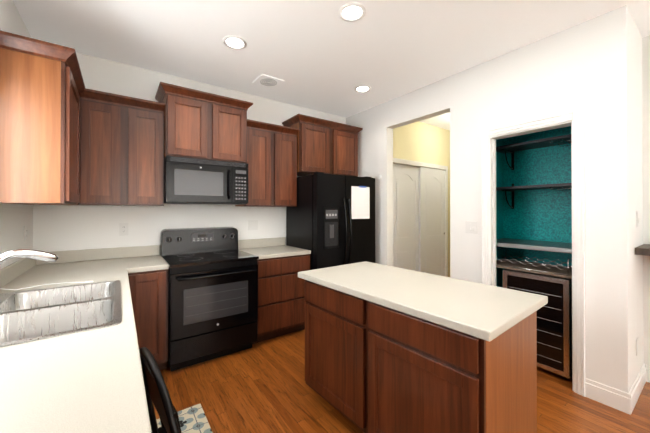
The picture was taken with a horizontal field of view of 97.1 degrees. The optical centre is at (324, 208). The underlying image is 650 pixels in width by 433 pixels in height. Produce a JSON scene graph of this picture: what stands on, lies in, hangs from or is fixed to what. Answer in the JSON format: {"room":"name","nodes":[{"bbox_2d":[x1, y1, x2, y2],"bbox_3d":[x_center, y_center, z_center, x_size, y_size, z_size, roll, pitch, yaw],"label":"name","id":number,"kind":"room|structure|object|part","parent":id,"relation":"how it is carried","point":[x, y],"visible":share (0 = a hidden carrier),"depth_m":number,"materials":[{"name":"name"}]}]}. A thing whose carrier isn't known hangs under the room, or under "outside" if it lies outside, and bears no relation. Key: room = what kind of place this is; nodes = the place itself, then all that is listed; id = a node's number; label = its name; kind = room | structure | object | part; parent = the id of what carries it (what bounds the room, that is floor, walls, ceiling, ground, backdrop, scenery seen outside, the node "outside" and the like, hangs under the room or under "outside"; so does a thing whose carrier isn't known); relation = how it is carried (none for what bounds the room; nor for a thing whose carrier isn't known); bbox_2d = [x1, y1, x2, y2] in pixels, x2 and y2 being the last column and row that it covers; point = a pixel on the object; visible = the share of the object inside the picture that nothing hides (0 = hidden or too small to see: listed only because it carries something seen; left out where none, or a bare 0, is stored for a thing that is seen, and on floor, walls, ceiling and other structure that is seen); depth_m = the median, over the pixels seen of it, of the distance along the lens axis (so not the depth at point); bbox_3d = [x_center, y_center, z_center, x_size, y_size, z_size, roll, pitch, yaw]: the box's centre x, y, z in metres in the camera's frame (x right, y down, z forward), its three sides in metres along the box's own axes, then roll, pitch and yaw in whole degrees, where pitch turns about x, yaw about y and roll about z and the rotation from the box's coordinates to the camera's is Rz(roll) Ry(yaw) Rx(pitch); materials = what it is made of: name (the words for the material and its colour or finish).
{"room":"kitchen","nodes":[
{"label":"kitchen","id":0,"kind":"room"},
{"bbox_2d":[0,0,35,268],"bbox_3d":[-0.536,-0.013,-0.339,0.120,2.760,6.840,0,0,-36],"label":"wall","id":1,"kind":"structure","parent":0,"point":[13,217],"depth_m":1.94,"materials":[{"name":"white paint"}]},
{"bbox_2d":[24,226,27,241],"bbox_3d":[-2.269,0.188,2.180,0.008,0.118,0.072,0,0,-36],"label":"electrical outlet","id":2,"kind":"object","parent":1,"relation":"attached to","point":[25,233],"visible":1,"depth_m":2.16,"materials":[{"name":"white plastic"}]},
{"bbox_2d":[0,30,84,204],"bbox_3d":[-1.962,-0.498,2.054,0.355,0.932,1.048,0,0,-36],"label":"upper cabinet","id":3,"kind":"object","parent":1,"relation":"attached to","point":[42,86],"visible":0.98,"depth_m":1.68,"materials":[{"name":"brown wood"}]},
{"bbox_2d":[36,53,343,251],"bbox_3d":[-1.023,0.004,3.449,3.455,2.760,0.120,0,0,-36],"label":"wall","id":4,"kind":"structure","parent":0,"point":[58,227],"depth_m":2.82,"materials":[{"name":"white paint"}]},
{"bbox_2d":[78,88,164,205],"bbox_3d":[-1.812,-0.496,2.589,0.608,0.932,0.355,0,0,-36],"label":"upper cabinet","id":5,"kind":"object","parent":4,"relation":"attached to","point":[121,150],"visible":0.98,"depth_m":2.47,"materials":[{"name":"brown wood"}]},
{"bbox_2d":[119,223,127,235],"bbox_3d":[-1.912,0.196,2.729,0.072,0.118,0.008,0,0,-36],"label":"electrical outlet","id":6,"kind":"object","parent":4,"relation":"attached to","point":[123,229],"visible":1,"depth_m":2.72,"materials":[{"name":"white plastic"}]},
{"bbox_2d":[155,82,252,162],"bbox_3d":[-1.234,-0.801,2.961,0.860,0.642,0.428,0,0,-36],"label":"upper cabinet","id":7,"kind":"object","parent":4,"relation":"attached to","point":[198,124],"visible":0.98,"depth_m":2.78,"materials":[{"name":"brown wood"}]},
{"bbox_2d":[164,156,247,204],"bbox_3d":[-1.223,-0.261,2.943,0.758,0.429,0.467,0,0,-36],"label":"microwave","id":8,"kind":"object","parent":7,"relation":"attached to","point":[199,181],"visible":1,"depth_m":2.76,"materials":[{"name":"black metal"}]},
{"bbox_2d":[248,220,257,229],"bbox_3d":[-0.870,0.199,3.478,0.118,0.118,0.010,0,0,-36],"label":"light switch","id":9,"kind":"object","parent":4,"relation":"attached to","point":[252,224],"visible":1,"depth_m":3.48,"materials":[{"name":"white plastic"}]},
{"bbox_2d":[235,119,298,206],"bbox_3d":[-0.681,-0.492,3.403,0.652,0.932,0.355,0,0,-36],"label":"upper cabinet","id":10,"kind":"object","parent":4,"relation":"attached to","point":[272,162],"visible":0.81,"depth_m":3.29,"materials":[{"name":"brown wood"}]},
{"bbox_2d":[282,114,362,176],"bbox_3d":[-0.017,-0.778,3.843,1.030,0.677,0.418,0,0,-36],"label":"upper cabinet","id":11,"kind":"object","parent":4,"relation":"attached to","point":[327,146],"visible":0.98,"depth_m":3.65,"materials":[{"name":"brown wood"}]},
{"bbox_2d":[13,0,649,129],"bbox_3d":[2.145,-1.434,1.596,6.725,0.100,6.840,0,0,-36],"label":"ceiling","id":12,"kind":"structure","parent":0,"point":[320,56],"depth_m":2.30,"materials":[{"name":"white paint"}]},
{"bbox_2d":[223,36,246,49],"bbox_3d":[-0.748,-1.375,2.385,0.190,0.010,0.190,0,0,-36],"label":"recessed light","id":13,"kind":"object","parent":12,"relation":"in","point":[235,42],"visible":1,"depth_m":2.38,"materials":[{"name":"white"}]},
{"bbox_2d":[253,74,283,88],"bbox_3d":[-0.610,-1.369,3.100,0.260,0.016,0.240,0,0,-36],"label":"air vent","id":14,"kind":"object","parent":12,"relation":"attached to","point":[268,81],"visible":1,"depth_m":3.08,"materials":[{"name":"white metal"}]},
{"bbox_2d":[339,3,365,21],"bbox_3d":[0.192,-1.377,2.020,0.190,0.010,0.190,0,0,-36],"label":"recessed light","id":15,"kind":"object","parent":12,"relation":"in","point":[351,12],"visible":1,"depth_m":2.01,"materials":[{"name":"white"}]},
{"bbox_2d":[354,85,370,92],"bbox_3d":[0.432,-1.371,3.295,0.190,0.010,0.190,0,0,-36],"label":"recessed light","id":16,"kind":"object","parent":12,"relation":"in","point":[362,88],"visible":1,"depth_m":3.28,"materials":[{"name":"white"}]},
{"bbox_2d":[153,329,649,432],"bbox_3d":[2.145,1.426,1.583,6.725,0.100,6.840,0,0,-36],"label":"floor","id":17,"kind":"structure","parent":0,"point":[261,387],"depth_m":2.06,"materials":[{"name":"brown wood"}]},
{"bbox_2d":[128,269,167,369],"bbox_3d":[-1.613,0.944,2.555,0.312,0.872,0.632,0,0,-36],"label":"base cabinet","id":18,"kind":"object","parent":17,"relation":"on","point":[149,292],"visible":0.6,"depth_m":2.33,"materials":[{"name":"brown wood"}]},
{"bbox_2d":[150,404,212,432],"bbox_3d":[-0.659,1.370,1.396,0.375,0.008,1.270,0,0,-36],"label":"rug","id":19,"kind":"object","parent":17,"relation":"on","point":[192,419],"visible":0.44,"depth_m":1.84,"materials":[{"name":"multicoloured fabric"}]},
{"bbox_2d":[139,347,180,432],"bbox_3d":[-0.535,0.922,1.024,0.186,0.863,0.486,0,0,-43],"label":"folding chair","id":20,"kind":"object","parent":19,"relation":"on","point":[157,394],"visible":0.96,"depth_m":0.97,"materials":[{"name":"black metal"}]},
{"bbox_2d":[160,227,258,370],"bbox_3d":[-1.136,0.794,2.816,0.764,1.175,0.732,0,0,-36],"label":"range","id":21,"kind":"object","parent":17,"relation":"on","point":[212,292],"visible":0.98,"depth_m":2.60,"materials":[{"name":"black metal"}]},
{"bbox_2d":[252,254,309,343],"bbox_3d":[-0.600,0.947,3.284,0.650,0.872,0.632,0,0,-36],"label":"drawers","id":22,"kind":"object","parent":17,"relation":"on","point":[281,298],"visible":0.46,"depth_m":3.01,"materials":[{"name":"brown wood"}]},
{"bbox_2d":[238,237,310,259],"bbox_3d":[-0.602,0.438,3.290,0.651,0.142,0.624,0,0,-36],"label":"countertop","id":23,"kind":"structure","parent":22,"relation":"on","point":[265,248],"depth_m":3.37,"materials":[{"name":"stone"}]},
{"bbox_2d":[286,172,374,269],"bbox_3d":[0.094,0.482,3.663,0.905,1.781,0.776,0,0,-36],"label":"fridge","id":24,"kind":"object","parent":17,"relation":"on","point":[330,220],"visible":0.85,"depth_m":3.35,"materials":[{"name":"black metal"}]},
{"bbox_2d":[305,280,536,432],"bbox_3d":[0.482,0.940,1.805,0.708,0.872,1.267,0,0,-36],"label":"kitchen island","id":25,"kind":"object","parent":17,"relation":"on","point":[371,367],"visible":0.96,"depth_m":1.42,"materials":[{"name":"brown wood"}]},
{"bbox_2d":[298,261,547,341],"bbox_3d":[0.488,0.483,1.811,0.777,0.040,1.351,0,0,-36],"label":"island countertop","id":26,"kind":"structure","parent":25,"relation":"on","point":[486,312],"depth_m":1.53,"materials":[{"name":"stone"}]},
{"bbox_2d":[503,269,571,378],"bbox_3d":[1.970,0.967,2.587,0.478,0.827,0.480,0,0,-36],"label":"beverage cooler","id":27,"kind":"object","parent":17,"relation":"on","point":[554,334],"visible":0.52,"depth_m":2.35,"materials":[{"name":"black"}]},
{"bbox_3d":[-0.876,0.935,0.766,0.619,0.873,4.398,0,0,-36],"label":"base cabinet","id":28,"kind":"object","parent":17,"relation":"on","visible":0},
{"bbox_2d":[0,247,151,432],"bbox_3d":[-0.871,0.427,0.771,0.630,0.142,4.398,0,0,-36],"label":"countertop","id":29,"kind":"structure","parent":28,"relation":"on","point":[90,381],"depth_m":0.82,"materials":[{"name":"stone"}]},
{"bbox_2d":[0,249,121,346],"bbox_3d":[-1.285,0.418,1.331,0.552,0.464,0.870,0,0,-36],"label":"sink","id":30,"kind":"object","parent":29,"relation":"in","point":[33,315],"visible":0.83,"depth_m":1.38,"materials":[{"name":"silver metal"}]},
{"bbox_2d":[128,245,168,271],"bbox_3d":[-1.602,0.435,2.567,0.283,0.142,0.629,0,0,-36],"label":"countertop","id":31,"kind":"structure","parent":28,"relation":"on","point":[145,258],"depth_m":2.64,"materials":[{"name":"stone"}]},
{"bbox_2d":[393,121,449,276],"bbox_3d":[1.960,0.011,4.931,3.120,2.760,0.120,0,0,-36],"label":"wall","id":32,"kind":"structure","parent":0,"point":[418,141],"depth_m":4.60,"materials":[{"name":"beige paint"}]},
{"bbox_2d":[393,164,445,276],"bbox_3d":[1.456,0.367,4.433,1.310,2.018,0.074,0,0,-36],"label":"closet doors","id":33,"kind":"structure","parent":32,"relation":"in","point":[419,219],"depth_m":4.41,"materials":[{"name":"white wood"}]},
{"bbox_2d":[393,158,447,276],"bbox_3d":[1.457,0.339,4.432,1.410,2.100,0.100,0,0,-36],"label":"trim","id":34,"kind":"structure","parent":32,"relation":"attached to","point":[414,163],"depth_m":4.77,"materials":[{"name":"white wood"}]},
{"bbox_2d":[344,5,635,392],"bbox_3d":[1.238,0.003,3.163,0.120,2.760,2.926,0,0,-36],"label":"wall","id":35,"kind":"structure","parent":0,"point":[596,70],"depth_m":2.16,"materials":[{"name":"white paint"}]},
{"bbox_2d":[465,221,477,233],"bbox_3d":[1.423,0.181,2.791,0.010,0.118,0.118,0,0,-36],"label":"light switch","id":36,"kind":"object","parent":35,"relation":"attached to","point":[471,226],"visible":1,"depth_m":2.79,"materials":[{"name":"white plastic"}]},
{"bbox_2d":[481,109,584,396],"bbox_3d":[1.740,0.325,2.443,0.143,2.110,0.736,0,0,-36],"label":"door frame","id":37,"kind":"structure","parent":35,"relation":"attached to","point":[574,120],"depth_m":2.17,"materials":[{"name":"white wood"}]},
{"bbox_2d":[496,238,571,278],"bbox_3d":[2.002,0.436,2.621,0.541,0.232,0.908,0,0,-36],"label":"shelf","id":38,"kind":"object","parent":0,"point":[544,269],"depth_m":2.57,"materials":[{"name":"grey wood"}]},
{"bbox_3d":[2.014,0.363,2.630,0.512,0.085,0.908,0,0,-36],"label":"pantry counter shelf","id":39,"kind":"part","parent":38,"relation":"part of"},
{"bbox_2d":[496,126,571,287],"bbox_3d":[2.014,0.001,2.631,0.519,2.759,0.915,0,0,-36],"label":"wall","id":40,"kind":"structure","parent":0,"point":[541,214],"depth_m":2.91,"materials":[{"name":"teal paint"}]},
{"bbox_2d":[496,134,570,169],"bbox_3d":[2.091,-0.549,2.689,0.323,0.270,0.908,0,0,-36],"label":"shelf","id":41,"kind":"object","parent":40,"relation":"attached to","point":[542,143],"visible":0.44,"depth_m":2.77,"materials":[{"name":"grey wood"}]},
{"bbox_2d":[496,183,571,208],"bbox_3d":[2.091,-0.134,2.687,0.323,0.270,0.908,0,0,-36],"label":"shelf","id":42,"kind":"object","parent":40,"relation":"attached to","point":[512,188],"visible":0.48,"depth_m":2.76,"materials":[{"name":"grey"}]},
{"bbox_2d":[636,26,647,377],"bbox_3d":[2.315,-0.002,2.220,0.480,2.760,0.136,0,0,-36],"label":"wall","id":43,"kind":"structure","parent":0,"point":[641,176],"depth_m":2.27,"materials":[{"name":"white paint"}]},
{"bbox_2d":[626,364,647,414],"bbox_3d":[2.293,1.311,2.103,0.630,0.135,0.016,0,0,-36],"label":"baseboard","id":44,"kind":"structure","parent":43,"relation":"attached to","point":[635,391],"depth_m":2.05,"materials":[{"name":"white wood"}]},
{"bbox_2d":[636,337,638,355],"bbox_3d":[2.313,1.018,2.126,0.072,0.118,0.006,0,0,-36],"label":"electrical outlet","id":45,"kind":"object","parent":43,"relation":"attached to","point":[637,345],"visible":1,"depth_m":2.11,"materials":[{"name":"white plastic"}]},
{"bbox_2d":[636,211,639,226],"bbox_3d":[2.350,0.078,2.154,0.072,0.118,0.010,0,0,-36],"label":"light switch","id":46,"kind":"object","parent":43,"relation":"attached to","point":[637,219],"visible":1,"depth_m":2.14,"materials":[{"name":"white plastic"}]},
{"bbox_2d":[644,35,649,364],"bbox_3d":[3.408,-0.006,1.242,0.120,2.760,4.800,0,0,-36],"label":"wall","id":47,"kind":"structure","parent":0,"point":[646,39],"depth_m":2.29,"materials":[{"name":"white paint"}]},
{"bbox_2d":[635,244,649,255],"bbox_3d":[2.882,0.338,1.529,0.393,0.115,1.642,0,0,-36],"label":"ledge shelf","id":48,"kind":"object","parent":47,"relation":"attached to","point":[643,249],"visible":1,"depth_m":2.06,"materials":[{"name":"brown wood"}]},
{"bbox_2d":[648,365,649,382],"bbox_3d":[3.621,1.305,0.825,0.014,0.135,3.643,0,0,-36],"label":"baseboard","id":49,"kind":"structure","parent":47,"relation":"attached to","point":[648,365],"depth_m":2.28,"materials":[{"name":"white wood"}]}
]}

